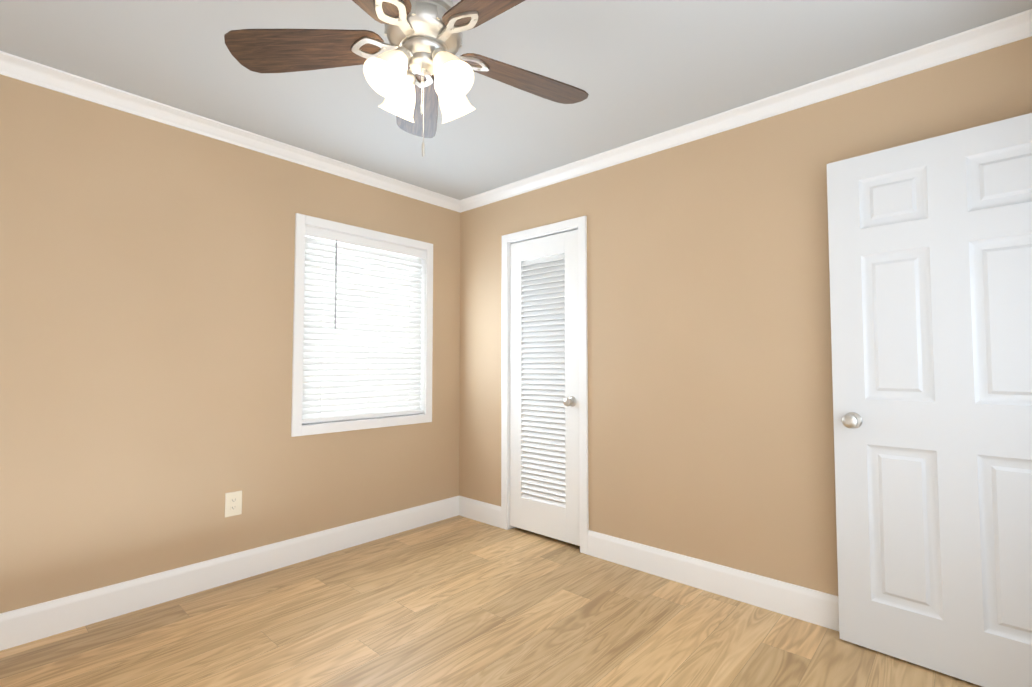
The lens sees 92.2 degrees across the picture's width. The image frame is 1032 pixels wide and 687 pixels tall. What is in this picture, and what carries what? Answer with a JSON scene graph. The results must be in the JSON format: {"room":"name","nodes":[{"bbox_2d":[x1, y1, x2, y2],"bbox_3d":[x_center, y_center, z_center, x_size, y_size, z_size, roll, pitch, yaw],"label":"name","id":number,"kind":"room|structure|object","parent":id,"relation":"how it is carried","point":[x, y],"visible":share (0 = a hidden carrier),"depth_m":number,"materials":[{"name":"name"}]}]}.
{"room":"empty bedroom","nodes":[
{"label":"empty bedroom","id":0,"kind":"room"},
{"bbox_2d":[0,74,459,613],"bbox_3d":[-1.616,0.054,2.713,0.120,2.450,3.600,-2,-3,42],"label":"wall","id":1,"kind":"structure","parent":0,"point":[146,304],"depth_m":2.47,"materials":[{"name":"beige paint"}]},
{"bbox_2d":[0,496,459,650],"bbox_3d":[-1.566,1.203,2.619,0.015,0.145,3.360,-2,-3,42],"label":"baseboard","id":2,"kind":"structure","parent":1,"relation":"attached to","point":[21,626],"depth_m":2.53,"materials":[{"name":"white wood"}]},
{"bbox_2d":[0,51,459,211],"bbox_3d":[-1.549,-1.135,2.704,0.061,0.073,3.360,-2,-3,42],"label":"crown molding","id":3,"kind":"structure","parent":1,"relation":"attached to","point":[12,66],"depth_m":2.58,"materials":[{"name":"white wood"}]},
{"bbox_2d":[225,490,241,516],"bbox_3d":[-1.526,0.866,2.683,0.008,0.127,0.082,-2,-3,42],"label":"duplex electrical outlet","id":4,"kind":"object","parent":1,"relation":"attached to","point":[233,503],"visible":1,"depth_m":2.68,"materials":[{"name":"beige plastic"}]},
{"bbox_2d":[291,213,432,436],"bbox_3d":[-1.017,-0.098,3.368,0.135,1.330,1.030,-2,-3,42],"label":"window","id":5,"kind":"structure","parent":1,"relation":"in","point":[298,426],"depth_m":3.23,"materials":[{"name":"white wood"}]},
{"bbox_2d":[302,226,424,422],"bbox_3d":[-0.998,-0.103,3.351,0.082,1.197,0.902,-2,-3,42],"label":"window blinds","id":6,"kind":"object","parent":5,"relation":"attached to","point":[362,353],"visible":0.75,"depth_m":3.31,"materials":[{"name":"white plastic"}]},
{"bbox_2d":[0,515,981,686],"bbox_3d":[0.379,1.248,1.393,4.780,0.050,4.400,-2,-3,42],"label":"floor","id":7,"kind":"structure","parent":0,"point":[458,601],"depth_m":2.14,"materials":[{"name":"wood"}]},
{"bbox_2d":[0,0,1031,199],"bbox_3d":[0.379,-1.250,1.500,4.780,0.050,4.400,-2,-3,42],"label":"ceiling","id":8,"kind":"structure","parent":0,"point":[636,70],"depth_m":2.12,"materials":[{"name":"grey paint"}]},
{"bbox_2d":[224,0,588,156],"bbox_3d":[-0.252,-0.900,1.525,1.172,0.646,1.212,-2,-3,42],"label":"ceiling fan","id":9,"kind":"object","parent":8,"relation":"hanging from","point":[424,38],"visible":1,"depth_m":1.54,"materials":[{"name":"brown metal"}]},
{"bbox_2d":[459,36,1031,595],"bbox_3d":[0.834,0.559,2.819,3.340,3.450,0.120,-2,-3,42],"label":"wall","id":10,"kind":"structure","parent":0,"point":[711,420],"depth_m":2.57,"materials":[{"name":"beige paint"}]},
{"bbox_2d":[460,496,500,527],"bbox_3d":[-0.262,1.250,3.692,0.443,0.145,0.015,-2,-3,42],"label":"baseboard","id":11,"kind":"structure","parent":10,"relation":"attached to","point":[480,511],"depth_m":3.68,"materials":[{"name":"white wood"}]},
{"bbox_2d":[509,229,579,545],"bbox_3d":[0.167,0.275,3.340,0.613,2.006,0.106,-2,-3,42],"label":"louvered closet door","id":12,"kind":"structure","parent":10,"relation":"in","point":[544,493],"depth_m":3.35,"materials":[{"name":"white paint"}]},
{"bbox_2d":[501,216,588,553],"bbox_3d":[0.212,0.256,3.386,0.733,2.104,0.137,-2,-3,42],"label":"trim","id":13,"kind":"structure","parent":10,"relation":"attached to","point":[579,224],"depth_m":3.27,"materials":[{"name":"white wood"}]},
{"bbox_2d":[587,530,838,630],"bbox_3d":[1.229,1.191,2.333,2.138,0.145,0.030,-2,-3,42],"label":"baseboard","id":14,"kind":"structure","parent":10,"relation":"attached to","point":[816,607],"depth_m":2.50,"materials":[{"name":"white wood"}]},
{"bbox_2d":[460,9,1031,212],"bbox_3d":[0.781,-1.130,2.818,3.180,0.073,0.061,-2,-3,42],"label":"crown molding","id":15,"kind":"structure","parent":10,"relation":"attached to","point":[1004,31],"depth_m":2.33,"materials":[{"name":"white wood"}]},
{"bbox_2d":[827,113,1031,686],"bbox_3d":[1.667,0.217,1.878,0.799,2.032,0.175,-2,-3,42],"label":"open door","id":16,"kind":"structure","parent":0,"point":[930,254],"depth_m":1.89,"materials":[{"name":"white paint"}]}
]}

